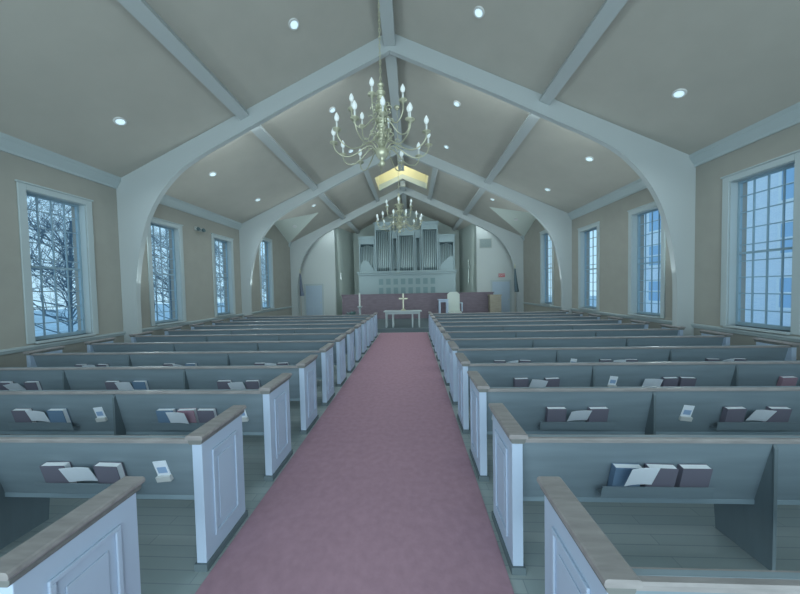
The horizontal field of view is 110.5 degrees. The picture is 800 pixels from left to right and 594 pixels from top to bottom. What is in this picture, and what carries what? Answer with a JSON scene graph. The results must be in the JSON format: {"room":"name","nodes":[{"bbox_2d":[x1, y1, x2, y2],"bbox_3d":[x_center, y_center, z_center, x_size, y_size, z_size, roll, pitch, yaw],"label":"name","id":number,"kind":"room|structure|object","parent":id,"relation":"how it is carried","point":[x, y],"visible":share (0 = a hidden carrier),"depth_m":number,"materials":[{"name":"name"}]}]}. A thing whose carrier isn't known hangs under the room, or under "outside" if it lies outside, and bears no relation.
{"room":"house of worship","nodes":[
{"label":"house of worship","id":0,"kind":"room"},
{"bbox_2d":[0,151,291,366],"bbox_3d":[-6.898,-0.896,6.790,0.320,5.500,20.600,-1,2,3],"label":"wall","id":1,"kind":"structure","parent":0,"point":[197,246],"depth_m":6.44,"materials":[{"name":"paint"}]},
{"bbox_2d":[15,179,98,343],"bbox_3d":[-6.834,-0.628,5.569,0.270,2.960,1.190,-1,2,3],"label":"window","id":2,"kind":"structure","parent":1,"relation":"in","point":[83,221],"depth_m":5.62,"materials":[{"name":"grey paint"}]},
{"bbox_2d":[0,132,291,246],"bbox_3d":[-6.728,-2.696,6.223,0.140,0.267,19.600,-1,2,3],"label":"trim","id":3,"kind":"structure","parent":1,"relation":"attached to","point":[9,144],"depth_m":5.82,"materials":[{"name":"grey paint"}]},
{"bbox_2d":[0,306,292,354],"bbox_3d":[-6.695,0.890,6.338,0.060,0.090,19.600,-1,2,3],"label":"trim","id":4,"kind":"structure","parent":1,"relation":"attached to","point":[83,339],"depth_m":6.17,"materials":[{"name":"grey paint"}]},
{"bbox_2d":[147,217,186,325],"bbox_3d":[-6.726,-0.707,7.965,0.270,2.960,1.190,-1,2,3],"label":"window","id":5,"kind":"structure","parent":1,"relation":"in","point":[177,233],"depth_m":8.19,"materials":[{"name":"grey paint"}]},
{"bbox_2d":[211,233,235,316],"bbox_3d":[-6.619,-0.784,10.361,0.270,2.960,1.190,-1,2,3],"label":"window","id":6,"kind":"structure","parent":1,"relation":"in","point":[228,241],"depth_m":10.62,"materials":[{"name":"grey paint"}]},
{"bbox_2d":[259,237,274,309],"bbox_3d":[-6.488,-1.128,13.394,0.270,3.450,1.260,-1,2,3],"label":"window","id":7,"kind":"structure","parent":1,"relation":"in","point":[268,241],"depth_m":13.84,"materials":[{"name":"grey paint"}]},
{"bbox_2d":[275,213,317,242],"bbox_3d":[-5.252,-3.597,13.739,2.440,1.129,4.200,-1,2,3],"label":"ceiling","id":8,"kind":"structure","parent":0,"point":[284,226],"depth_m":14.44,"materials":[{"name":"grey paint"}]},
{"bbox_2d":[298,229,336,315],"bbox_3d":[-5.236,-1.380,16.815,2.710,5.767,0.200,-1,2,3],"label":"wall","id":9,"kind":"structure","parent":0,"point":[318,266],"depth_m":16.69,"materials":[{"name":"grey paint"}]},
{"bbox_2d":[304,284,324,314],"bbox_3d":[-5.174,0.272,16.713,1.200,2.130,0.105,-1,2,3],"label":"door","id":10,"kind":"structure","parent":9,"relation":"in","point":[313,295],"depth_m":16.73,"materials":[{"name":"grey paint"}]},
{"bbox_2d":[335,228,354,314],"bbox_3d":[-3.696,-1.581,18.492,0.198,6.000,3.352,-1,2,10],"label":"wall","id":11,"kind":"structure","parent":0,"point":[344,245],"depth_m":18.17,"materials":[{"name":"grey paint"}]},
{"bbox_2d":[0,0,799,241],"bbox_3d":[-0.126,-4.419,8.124,13.820,3.197,24.100,-1,2,3],"label":"ceiling","id":12,"kind":"structure","parent":0,"point":[68,68],"depth_m":5.42,"materials":[{"name":"paint"}]},
{"bbox_2d":[117,0,359,233],"bbox_3d":[-3.553,-4.275,8.133,0.285,0.246,23.800,-1,2,3],"label":"purlin","id":13,"kind":"structure","parent":12,"relation":"attached to","point":[141,10],"depth_m":5.15,"materials":[{"name":"grey paint"}]},
{"bbox_2d":[364,170,379,201],"bbox_3d":[-1.372,-5.393,13.412,0.249,0.229,4.590,-1,2,3],"label":"beam","id":14,"kind":"structure","parent":12,"relation":"attached to","point":[367,174],"depth_m":13.20,"materials":[{"name":"grey paint"}]},
{"bbox_2d":[379,0,403,170],"bbox_3d":[-0.317,-5.724,4.460,0.260,0.290,16.850,-1,2,3],"label":"ridge beam","id":15,"kind":"structure","parent":12,"relation":"attached to","point":[386,6],"depth_m":6.75,"materials":[{"name":"grey paint"}]},
{"bbox_2d":[330,0,431,172],"bbox_3d":[-0.292,-3.722,3.948,1.464,3.680,1.459,-1,2,3],"label":"chandelier","id":16,"kind":"object","parent":15,"relation":"hanging from","point":[382,152],"visible":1,"depth_m":3.93,"materials":[{"name":"gold metal"}]},
{"bbox_2d":[376,105,422,232],"bbox_3d":[-0.052,-3.827,8.391,1.464,3.760,1.459,-1,2,-9],"label":"chandelier","id":17,"kind":"object","parent":15,"relation":"hanging from","point":[399,225],"visible":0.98,"depth_m":8.37,"materials":[{"name":"gold metal"}]},
{"bbox_2d":[427,168,437,199],"bbox_3d":[1.557,-5.448,13.279,0.249,0.229,4.590,-1,2,3],"label":"beam","id":18,"kind":"structure","parent":12,"relation":"attached to","point":[434,171],"depth_m":13.10,"materials":[{"name":"grey paint"}]},
{"bbox_2d":[452,0,627,230],"bbox_3d":[3.291,-4.404,7.822,0.285,0.246,23.800,-1,2,3],"label":"purlin","id":19,"kind":"structure","parent":12,"relation":"attached to","point":[609,9],"depth_m":5.27,"materials":[{"name":"grey paint"}]},
{"bbox_2d":[671,88,686,98],"bbox_3d":[4.948,-3.604,4.919,0.192,0.104,0.208,-1,2,11],"label":"recessed light","id":20,"kind":"object","parent":12,"relation":"in","point":[678,93],"visible":1,"depth_m":4.91,"materials":[{"name":"white"}]},
{"bbox_2d":[0,332,799,593],"bbox_3d":[-0.001,1.768,8.320,14.020,0.200,24.100,-1,2,3],"label":"floor","id":21,"kind":"structure","parent":0,"point":[659,535],"depth_m":2.18,"materials":[{"name":"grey wood"}]},
{"bbox_2d":[0,476,144,593],"bbox_3d":[-4.016,1.489,1.359,5.334,0.960,0.500,-1,2,3],"label":"pew","id":22,"kind":"object","parent":21,"relation":"on","point":[93,548],"visible":1,"depth_m":1.23,"materials":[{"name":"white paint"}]},
{"bbox_2d":[0,405,247,571],"bbox_3d":[-3.976,1.460,2.257,5.334,0.960,0.500,-1,2,3],"label":"pew","id":23,"kind":"object","parent":21,"relation":"on","point":[206,465],"visible":0.99,"depth_m":2.02,"materials":[{"name":"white wood"}]},
{"bbox_2d":[39,461,77,482],"bbox_3d":[-2.488,1.310,2.030,0.182,0.221,0.085,-1,2,2],"label":"hymnal","id":24,"kind":"object","parent":23,"relation":"in","point":[50,471],"visible":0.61,"depth_m":2.00,"materials":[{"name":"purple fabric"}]},
{"bbox_2d":[59,467,97,481],"bbox_3d":[-2.288,1.267,1.981,0.201,0.142,0.070,-1,2,-3],"label":"leaflet","id":25,"kind":"object","parent":23,"relation":"in","point":[73,474],"visible":1,"depth_m":1.98,"materials":[{"name":"white paper"}]},
{"bbox_2d":[93,462,125,483],"bbox_3d":[-2.089,1.302,2.012,0.180,0.219,0.085,-1,2,4],"label":"hymnal","id":26,"kind":"object","parent":23,"relation":"in","point":[106,472],"visible":0.62,"depth_m":1.99,"materials":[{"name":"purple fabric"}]},
{"bbox_2d":[152,460,173,482],"bbox_3d":[-1.714,1.257,2.009,0.123,0.174,0.037,-1,2,4],"label":"card","id":27,"kind":"object","parent":23,"relation":"attached to","point":[164,474],"visible":1,"depth_m":2.00,"materials":[{"name":"white paper"}]},
{"bbox_2d":[0,373,292,480],"bbox_3d":[-3.936,1.431,3.156,5.334,0.960,0.500,-1,2,3],"label":"pew","id":28,"kind":"object","parent":21,"relation":"on","point":[127,412],"visible":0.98,"depth_m":2.95,"materials":[{"name":"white wood"}]},
{"bbox_2d":[11,408,36,421],"bbox_3d":[-4.055,1.311,3.001,0.180,0.220,0.085,-1,2,2],"label":"hymnal","id":29,"kind":"object","parent":28,"relation":"in","point":[19,414],"visible":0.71,"depth_m":2.98,"materials":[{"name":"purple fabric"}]},
{"bbox_2d":[25,410,49,421],"bbox_3d":[-3.849,1.269,2.953,0.215,0.161,0.069,-1,2,0],"label":"leaflet","id":30,"kind":"object","parent":28,"relation":"in","point":[33,415],"visible":1,"depth_m":2.95,"materials":[{"name":"white paper"}]},
{"bbox_2d":[46,408,72,424],"bbox_3d":[-3.657,1.303,2.983,0.182,0.220,0.085,-1,2,3],"label":"hymnal","id":31,"kind":"object","parent":28,"relation":"in","point":[56,415],"visible":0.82,"depth_m":2.96,"materials":[{"name":"blue paper"}]},
{"bbox_2d":[93,407,107,421],"bbox_3d":[-3.212,1.257,2.978,0.123,0.174,0.037,-1,2,4],"label":"card","id":32,"kind":"object","parent":28,"relation":"attached to","point":[101,417],"visible":1,"depth_m":2.97,"materials":[{"name":"white paper"}]},
{"bbox_2d":[156,408,176,422],"bbox_3d":[-2.447,1.280,2.928,0.180,0.219,0.085,-1,2,1],"label":"hymnal","id":33,"kind":"object","parent":28,"relation":"in","point":[162,417],"visible":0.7,"depth_m":2.90,"materials":[{"name":"blue paper"}]},
{"bbox_2d":[165,412,188,423],"bbox_3d":[-2.280,1.241,2.846,0.205,0.146,0.069,-1,2,4],"label":"leaflet","id":34,"kind":"object","parent":28,"relation":"in","point":[174,417],"visible":1,"depth_m":2.84,"materials":[{"name":"white paper"}]},
{"bbox_2d":[177,408,198,422],"bbox_3d":[-2.219,1.276,2.918,0.184,0.222,0.085,-1,2,2],"label":"hymnal","id":35,"kind":"object","parent":28,"relation":"in","point":[190,413],"visible":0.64,"depth_m":2.89,"materials":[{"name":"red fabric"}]},
{"bbox_2d":[197,408,217,422],"bbox_3d":[-2.009,1.272,2.908,0.182,0.220,0.085,-1,2,3],"label":"hymnal","id":36,"kind":"object","parent":28,"relation":"in","point":[204,415],"visible":0.59,"depth_m":2.88,"materials":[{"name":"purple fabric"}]},
{"bbox_2d":[0,355,318,434],"bbox_3d":[-3.896,1.401,4.055,5.334,0.960,0.500,-1,2,3],"label":"pew","id":37,"kind":"object","parent":21,"relation":"on","point":[302,382],"visible":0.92,"depth_m":3.86,"materials":[{"name":"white wood"}]},
{"bbox_2d":[24,381,42,389],"bbox_3d":[-5.214,1.304,3.954,0.182,0.220,0.085,-1,2,2],"label":"hymnal","id":38,"kind":"object","parent":37,"relation":"in","point":[29,385],"visible":0.64,"depth_m":3.93,"materials":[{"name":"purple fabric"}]},
{"bbox_2d":[132,380,149,389],"bbox_3d":[-3.615,1.274,3.882,0.181,0.220,0.085,-1,2,2],"label":"hymnal","id":39,"kind":"object","parent":37,"relation":"in","point":[137,384],"visible":0.64,"depth_m":3.85,"materials":[{"name":"blue paper"}]},
{"bbox_2d":[245,380,260,388],"bbox_3d":[-2.008,1.244,3.809,0.183,0.221,0.085,-1,2,1],"label":"hymnal","id":40,"kind":"object","parent":37,"relation":"in","point":[250,384],"visible":0.62,"depth_m":3.78,"materials":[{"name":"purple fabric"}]},
{"bbox_2d":[23,343,334,405],"bbox_3d":[-3.855,1.372,4.953,5.334,0.960,0.500,-1,2,3],"label":"pew","id":41,"kind":"object","parent":21,"relation":"on","point":[52,356],"visible":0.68,"depth_m":4.77,"materials":[{"name":"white wood"}]},
{"bbox_2d":[84,334,346,386],"bbox_3d":[-3.815,1.343,5.852,5.334,0.960,0.500,-1,2,3],"label":"pew","id":42,"kind":"object","parent":21,"relation":"on","point":[100,345],"visible":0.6,"depth_m":5.66,"materials":[{"name":"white wood"}]},
{"bbox_2d":[129,328,354,372],"bbox_3d":[-3.775,1.314,6.750,5.334,0.960,0.500,-1,2,3],"label":"pew","id":43,"kind":"object","parent":21,"relation":"on","point":[144,336],"visible":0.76,"depth_m":6.55,"materials":[{"name":"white wood"}]},
{"bbox_2d":[163,324,361,361],"bbox_3d":[-3.735,1.284,7.649,5.334,0.960,0.500,-1,2,3],"label":"pew","id":44,"kind":"object","parent":21,"relation":"on","point":[174,330],"visible":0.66,"depth_m":7.45,"materials":[{"name":"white wood"}]},
{"bbox_2d":[189,320,366,353],"bbox_3d":[-3.694,1.255,8.548,5.334,0.960,0.500,-1,2,3],"label":"pew","id":45,"kind":"object","parent":21,"relation":"on","point":[197,326],"visible":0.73,"depth_m":8.34,"materials":[{"name":"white wood"}]},
{"bbox_2d":[211,317,370,347],"bbox_3d":[-3.654,1.226,9.446,5.334,0.960,0.500,-1,2,3],"label":"pew","id":46,"kind":"object","parent":21,"relation":"on","point":[215,322],"visible":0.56,"depth_m":9.24,"materials":[{"name":"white wood"}]},
{"bbox_2d":[229,315,374,341],"bbox_3d":[-3.614,1.197,10.345,5.334,0.960,0.500,-1,2,3],"label":"pew","id":47,"kind":"object","parent":21,"relation":"on","point":[234,319],"visible":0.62,"depth_m":10.13,"materials":[{"name":"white wood"}]},
{"bbox_2d":[244,312,377,337],"bbox_3d":[-3.574,1.168,11.244,5.334,0.960,0.500,-1,2,3],"label":"pew","id":48,"kind":"object","parent":21,"relation":"on","point":[375,313],"visible":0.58,"depth_m":11.04,"materials":[{"name":"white wood"}]},
{"bbox_2d":[195,332,513,593],"bbox_3d":[-0.183,1.793,4.298,2.020,0.012,15.450,-1,2,3],"label":"carpet runner","id":49,"kind":"object","parent":21,"relation":"on","point":[382,495],"visible":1,"depth_m":2.44,"materials":[{"name":"carpet"}]},
{"bbox_2d":[377,318,428,332],"bbox_3d":[0.344,1.331,16.077,13.220,0.170,7.950,-1,2,3],"label":"platform","id":50,"kind":"object","parent":21,"relation":"on","point":[401,325],"visible":0.21,"depth_m":12.93,"materials":[{"name":"grey paint"}]},
{"bbox_2d":[384,310,421,327],"bbox_3d":[0.132,0.988,12.665,1.700,0.740,0.600,-1,2,3],"label":"table","id":51,"kind":"object","parent":50,"relation":"on","point":[387,312],"visible":0.98,"depth_m":12.42,"materials":[{"name":"grey paint"}]},
{"bbox_2d":[357,221,456,293],"bbox_3d":[0.469,-1.969,19.094,6.720,6.230,1.060,-1,2,3],"label":"pipe organ","id":52,"kind":"object","parent":50,"relation":"on","point":[380,254],"visible":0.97,"depth_m":18.82,"materials":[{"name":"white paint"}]},
{"bbox_2d":[341,292,493,318],"bbox_3d":[0.977,0.509,16.027,8.800,1.450,0.120,-1,2,3],"label":"screen","id":53,"kind":"object","parent":50,"relation":"on","point":[473,302],"visible":0.66,"depth_m":16.00,"materials":[{"name":"red fabric"}]},
{"bbox_2d":[447,292,462,312],"bbox_3d":[2.893,0.484,14.809,0.820,1.500,0.600,-1,2,3],"label":"armchair","id":54,"kind":"object","parent":50,"relation":"on","point":[454,302],"visible":0.73,"depth_m":15.02,"materials":[{"name":"white fabric"}]},
{"bbox_2d":[487,294,501,311],"bbox_3d":[5.253,0.518,15.380,0.680,1.300,0.410,-1,2,3],"label":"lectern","id":55,"kind":"object","parent":50,"relation":"on","point":[494,301],"visible":0.71,"depth_m":15.19,"materials":[{"name":"white wood"}]},
{"bbox_2d":[239,143,571,318],"bbox_3d":[0.050,-2.268,11.096,13.220,7.690,0.110,-1,2,3],"label":"arched frame","id":56,"kind":"object","parent":21,"relation":"on","point":[557,223],"visible":0.93,"depth_m":10.90,"materials":[{"name":"grey paint"}]},
{"bbox_2d":[116,34,695,342],"bbox_3d":[-0.161,-2.116,6.403,13.220,7.690,0.110,-1,2,3],"label":"arched frame","id":57,"kind":"object","parent":21,"relation":"on","point":[669,174],"visible":0.94,"depth_m":6.21,"materials":[{"name":"grey paint"}]},
{"bbox_2d":[428,309,568,336],"bbox_3d":[3.799,1.028,10.942,5.334,0.960,0.500,-1,2,3],"label":"pew","id":58,"kind":"object","parent":21,"relation":"on","point":[560,311],"visible":0.24,"depth_m":10.74,"materials":[{"name":"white wood"}]},
{"bbox_2d":[430,311,583,341],"bbox_3d":[3.759,1.058,10.043,5.334,0.960,0.500,-1,2,3],"label":"pew","id":59,"kind":"object","parent":21,"relation":"on","point":[575,313],"visible":0.3,"depth_m":9.84,"materials":[{"name":"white wood"}]},
{"bbox_2d":[431,313,601,346],"bbox_3d":[3.719,1.087,9.144,5.334,0.960,0.500,-1,2,3],"label":"pew","id":60,"kind":"object","parent":21,"relation":"on","point":[591,316],"visible":0.35,"depth_m":8.95,"materials":[{"name":"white wood"}]},
{"bbox_2d":[433,316,622,352],"bbox_3d":[3.678,1.116,8.246,5.334,0.960,0.500,-1,2,3],"label":"pew","id":61,"kind":"object","parent":21,"relation":"on","point":[611,320],"visible":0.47,"depth_m":8.05,"materials":[{"name":"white wood"}]},
{"bbox_2d":[435,320,649,360],"bbox_3d":[3.638,1.145,7.347,5.334,0.960,0.500,-1,2,3],"label":"pew","id":62,"kind":"object","parent":21,"relation":"on","point":[636,324],"visible":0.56,"depth_m":7.16,"materials":[{"name":"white wood"}]},
{"bbox_2d":[438,324,685,371],"bbox_3d":[3.598,1.174,6.448,5.334,0.960,0.500,-1,2,3],"label":"pew","id":63,"kind":"object","parent":21,"relation":"on","point":[666,330],"visible":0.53,"depth_m":6.26,"materials":[{"name":"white wood"}]},
{"bbox_2d":[442,330,732,385],"bbox_3d":[3.557,1.204,5.550,5.334,0.960,0.500,-1,2,3],"label":"pew","id":64,"kind":"object","parent":21,"relation":"on","point":[707,337],"visible":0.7,"depth_m":5.37,"materials":[{"name":"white wood"}]},
{"bbox_2d":[448,338,799,404],"bbox_3d":[3.517,1.233,4.651,5.334,0.960,0.500,-1,2,3],"label":"pew","id":65,"kind":"object","parent":21,"relation":"on","point":[765,349],"visible":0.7,"depth_m":4.47,"materials":[{"name":"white wood"}]},
{"bbox_2d":[455,353,799,433],"bbox_3d":[3.477,1.262,3.753,5.334,0.960,0.500,-1,2,3],"label":"pew","id":66,"kind":"object","parent":21,"relation":"on","point":[707,373],"visible":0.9,"depth_m":3.60,"materials":[{"name":"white wood"}]},
{"bbox_2d":[513,377,528,386],"bbox_3d":[1.599,1.175,3.678,0.183,0.221,0.085,-1,2,1],"label":"hymnal","id":67,"kind":"object","parent":66,"relation":"in","point":[518,382],"visible":0.64,"depth_m":3.65,"materials":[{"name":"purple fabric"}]},
{"bbox_2d":[544,377,559,386],"bbox_3d":[1.998,1.167,3.660,0.185,0.223,0.085,-1,2,0],"label":"hymnal","id":68,"kind":"object","parent":66,"relation":"in","point":[552,381],"visible":0.55,"depth_m":3.63,"materials":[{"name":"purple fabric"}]},
{"bbox_2d":[642,379,662,386],"bbox_3d":[3.232,1.107,3.560,0.201,0.138,0.076,-1,2,10],"label":"leaflet","id":69,"kind":"object","parent":66,"relation":"in","point":[647,382],"visible":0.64,"depth_m":3.56,"materials":[{"name":"white paper"}]},
{"bbox_2d":[660,377,678,386],"bbox_3d":[3.478,1.140,3.592,0.181,0.220,0.085,-1,2,0],"label":"hymnal","id":70,"kind":"object","parent":66,"relation":"in","point":[667,381],"visible":0.59,"depth_m":3.56,"materials":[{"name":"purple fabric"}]},
{"bbox_2d":[677,376,696,385],"bbox_3d":[3.689,1.136,3.583,0.185,0.223,0.085,-1,2,3],"label":"hymnal","id":71,"kind":"object","parent":66,"relation":"in","point":[683,381],"visible":0.61,"depth_m":3.55,"materials":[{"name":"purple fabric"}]},
{"bbox_2d":[776,376,797,385],"bbox_3d":[4.907,1.113,3.528,0.180,0.219,0.085,-1,2,1],"label":"hymnal","id":72,"kind":"object","parent":66,"relation":"in","point":[783,380],"visible":0.64,"depth_m":3.50,"materials":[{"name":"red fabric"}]},
{"bbox_2d":[467,371,799,480],"bbox_3d":[3.437,1.291,2.854,5.334,0.960,0.500,-1,2,3],"label":"pew","id":73,"kind":"object","parent":21,"relation":"on","point":[632,410],"visible":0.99,"depth_m":2.75,"materials":[{"name":"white wood"}]},
{"bbox_2d":[545,406,566,421],"bbox_3d":[1.556,1.204,2.779,0.185,0.223,0.085,-1,2,4],"label":"hymnal","id":74,"kind":"object","parent":73,"relation":"in","point":[553,414],"visible":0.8,"depth_m":2.75,"materials":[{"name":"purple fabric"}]},
{"bbox_2d":[567,410,591,420],"bbox_3d":[1.757,1.165,2.722,0.203,0.136,0.084,-1,2,-2],"label":"leaflet","id":75,"kind":"object","parent":73,"relation":"in","point":[575,415],"visible":1,"depth_m":2.72,"materials":[{"name":"white paper"}]},
{"bbox_2d":[586,406,608,421],"bbox_3d":[1.959,1.197,2.761,0.182,0.220,0.085,-1,2,1],"label":"hymnal","id":76,"kind":"object","parent":73,"relation":"in","point":[600,413],"visible":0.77,"depth_m":2.73,"materials":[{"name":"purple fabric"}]},
{"bbox_2d":[678,405,694,421],"bbox_3d":[2.823,1.143,2.736,0.123,0.174,0.037,-1,2,1],"label":"card","id":77,"kind":"object","parent":73,"relation":"attached to","point":[687,410],"visible":1,"depth_m":2.73,"materials":[{"name":"white paper"}]},
{"bbox_2d":[719,406,746,421],"bbox_3d":[3.237,1.173,2.703,0.182,0.221,0.085,-1,2,1],"label":"hymnal","id":78,"kind":"object","parent":73,"relation":"in","point":[731,413],"visible":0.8,"depth_m":2.68,"materials":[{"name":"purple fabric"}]},
{"bbox_2d":[746,410,776,421],"bbox_3d":[3.442,1.133,2.650,0.211,0.151,0.077,-1,2,-1],"label":"leaflet","id":79,"kind":"object","parent":73,"relation":"in","point":[758,415],"visible":1,"depth_m":2.65,"materials":[{"name":"white paper"}]},
{"bbox_2d":[762,406,791,421],"bbox_3d":[3.637,1.165,2.685,0.182,0.220,0.085,-1,2,4],"label":"hymnal","id":80,"kind":"object","parent":73,"relation":"in","point":[783,413],"visible":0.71,"depth_m":2.66,"materials":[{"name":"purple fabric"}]},
{"bbox_2d":[488,403,799,574],"bbox_3d":[3.396,1.321,1.955,5.334,0.960,0.500,-1,2,3],"label":"pew","id":81,"kind":"object","parent":21,"relation":"on","point":[752,475],"visible":1,"depth_m":1.87,"materials":[{"name":"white wood"}]},
{"bbox_2d":[607,463,641,486],"bbox_3d":[1.522,1.233,1.880,0.186,0.224,0.085,-1,2,2],"label":"hymnal","id":82,"kind":"object","parent":81,"relation":"in","point":[619,473],"visible":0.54,"depth_m":1.86,"materials":[{"name":"blue paper"}]},
{"bbox_2d":[624,468,659,485],"bbox_3d":[1.571,1.169,1.804,0.207,0.152,0.058,-1,2,-7],"label":"leaflet","id":83,"kind":"object","parent":81,"relation":"in","point":[641,475],"visible":1,"depth_m":1.80,"materials":[{"name":"white paper"}]},
{"bbox_2d":[640,463,678,486],"bbox_3d":[1.740,1.229,1.871,0.183,0.222,0.085,-1,2,4],"label":"hymnal","id":84,"kind":"object","parent":81,"relation":"in","point":[666,476],"visible":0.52,"depth_m":1.84,"materials":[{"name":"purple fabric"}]},
{"bbox_2d":[674,464,712,486],"bbox_3d":[1.957,1.225,1.861,0.183,0.221,0.085,-1,2,4],"label":"hymnal","id":85,"kind":"object","parent":81,"relation":"in","point":[689,475],"visible":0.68,"depth_m":1.83,"materials":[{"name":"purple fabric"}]},
{"bbox_2d":[537,476,799,593],"bbox_3d":[3.356,1.350,1.057,5.334,0.960,0.500,-1,2,3],"label":"pew","id":86,"kind":"object","parent":21,"relation":"on","point":[580,558],"visible":1,"depth_m":1.00,"materials":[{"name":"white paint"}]},
{"bbox_2d":[375,166,427,188],"bbox_3d":[0.092,-6.569,13.804,2.500,1.888,1.800,-1,2,3],"label":"ceiling","id":87,"kind":"structure","parent":0,"point":[392,173],"depth_m":14.69,"materials":[{"name":"beige paint"}]},
{"bbox_2d":[379,174,426,190],"bbox_3d":[0.141,-6.061,14.669,2.500,0.818,0.100,-1,2,3],"label":"trim","id":88,"kind":"structure","parent":87,"relation":"attached to","point":[419,183],"depth_m":14.62,"materials":[{"name":"grey paint"}]},
{"bbox_2d":[353,208,459,293],"bbox_3d":[0.450,-2.559,20.027,8.800,7.690,0.200,-1,2,3],"label":"wall","id":89,"kind":"structure","parent":0,"point":[442,228],"depth_m":19.83,"materials":[{"name":"grey paint"}]},
{"bbox_2d":[290,187,523,315],"bbox_3d":[0.260,-2.421,15.789,13.220,7.690,0.110,-1,2,3],"label":"arched frame","id":90,"kind":"object","parent":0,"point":[513,242],"visible":0.93,"depth_m":15.62,"materials":[{"name":"grey paint"}]},
{"bbox_2d":[459,224,475,291],"bbox_3d":[4.474,-1.734,18.121,0.198,6.000,3.352,-1,2,-5],"label":"wall","id":91,"kind":"structure","parent":0,"point":[467,235],"depth_m":17.92,"materials":[{"name":"grey paint"}]},
{"bbox_2d":[476,226,515,311],"bbox_3d":[5.861,-1.588,16.311,2.710,5.767,0.200,-1,2,3],"label":"wall","id":92,"kind":"structure","parent":0,"point":[490,262],"depth_m":16.22,"materials":[{"name":"grey paint"}]},
{"bbox_2d":[479,238,491,247],"bbox_3d":[4.990,-3.135,16.190,0.720,0.560,0.020,-1,2,3],"label":"air vent","id":93,"kind":"object","parent":92,"relation":"in","point":[484,242],"visible":1,"depth_m":16.19,"materials":[{"name":"grey metal"}]},
{"bbox_2d":[490,280,511,311],"bbox_3d":[5.912,0.063,16.210,1.200,2.130,0.105,-1,2,3],"label":"door","id":94,"kind":"structure","parent":92,"relation":"in","point":[501,287],"depth_m":16.22,"materials":[{"name":"grey paint"}]},
{"bbox_2d":[490,207,535,235],"bbox_3d":[5.515,-3.799,13.250,2.440,1.129,4.200,-1,2,3],"label":"ceiling","id":95,"kind":"structure","parent":0,"point":[525,219],"depth_m":13.95,"materials":[{"name":"grey paint"}]},
{"bbox_2d":[523,123,799,359],"bbox_3d":[6.625,-1.150,6.176,0.320,5.500,20.600,-1,2,3],"label":"wall","id":96,"kind":"structure","parent":0,"point":[613,217],"depth_m":6.69,"materials":[{"name":"paint"}]},
{"bbox_2d":[539,230,552,304],"bbox_3d":[6.806,-1.378,12.790,0.270,3.450,1.260,-1,2,3],"label":"window","id":97,"kind":"structure","parent":96,"relation":"in","point":[543,233],"depth_m":13.25,"materials":[{"name":"grey paint"}]},
{"bbox_2d":[577,221,599,310],"bbox_3d":[6.675,-1.034,9.758,0.270,2.960,1.190,-1,2,3],"label":"window","id":98,"kind":"structure","parent":96,"relation":"in","point":[582,232],"depth_m":10.07,"materials":[{"name":"grey paint"}]},
{"bbox_2d":[627,201,665,318],"bbox_3d":[6.568,-0.956,7.361,0.270,2.960,1.190,-1,2,3],"label":"window","id":99,"kind":"structure","parent":96,"relation":"in","point":[634,214],"depth_m":7.61,"materials":[{"name":"grey paint"}]},
{"bbox_2d":[521,102,799,240],"bbox_3d":[6.337,-2.941,5.630,0.140,0.267,19.600,-1,2,3],"label":"trim","id":100,"kind":"structure","parent":96,"relation":"attached to","point":[788,117],"depth_m":5.34,"materials":[{"name":"grey paint"}]},
{"bbox_2d":[523,302,799,342],"bbox_3d":[6.449,0.644,5.741,0.060,0.090,19.600,-1,2,3],"label":"trim","id":101,"kind":"structure","parent":96,"relation":"attached to","point":[700,326],"depth_m":5.80,"materials":[{"name":"grey paint"}]},
{"bbox_2d":[720,149,799,334],"bbox_3d":[6.460,-0.878,4.965,0.270,2.960,1.190,-1,2,3],"label":"window","id":102,"kind":"structure","parent":96,"relation":"in","point":[732,184],"depth_m":5.15,"materials":[{"name":"grey paint"}]},
{"label":"outside","id":103,"kind":"structure","parent":0,"visible":0},
{"bbox_2d":[34,302,266,335],"bbox_3d":[-33.113,2.676,16.594,53.070,0.200,90.000,-1,2,3],"label":"lawn","id":104,"kind":"structure","parent":103,"point":[63,328],"depth_m":27.35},
{"bbox_2d":[27,196,168,332],"bbox_3d":[-12.284,-1.481,10.385,6.032,7.664,6.356,-1,2,5],"label":"bare tree","id":105,"kind":"object","parent":104,"relation":"on","point":[70,252],"visible":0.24,"depth_m":10.01,"materials":[{"name":"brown plant"}]},
{"bbox_2d":[151,225,223,318],"bbox_3d":[-13.706,-1.507,16.492,7.170,7.386,6.125,1,2,42],"label":"bare tree","id":106,"kind":"object","parent":104,"relation":"on","point":[164,239],"visible":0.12,"depth_m":16.36,"materials":[{"name":"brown plant"}]},
{"bbox_2d":[215,241,264,306],"bbox_3d":[-14.733,-2.290,23.350,6.810,8.561,6.537,-2,2,-27],"label":"bare tree","id":107,"kind":"object","parent":104,"relation":"on","point":[220,252],"visible":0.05,"depth_m":23.24,"materials":[{"name":"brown plant"}]},
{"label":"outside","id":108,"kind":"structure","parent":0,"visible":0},
{"bbox_2d":[549,296,595,306],"bbox_3d":[33.736,1.421,13.558,53.070,0.200,90.000,-1,2,3],"label":"lawn","id":109,"kind":"structure","parent":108,"point":[590,296],"depth_m":41.63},
{"bbox_2d":[644,167,793,325],"bbox_3d":[23.349,-4.160,6.831,9.000,11.800,32.800,-1,2,3],"label":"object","id":110,"kind":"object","parent":109,"relation":"on","point":[776,194],"visible":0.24,"depth_m":15.06,"materials":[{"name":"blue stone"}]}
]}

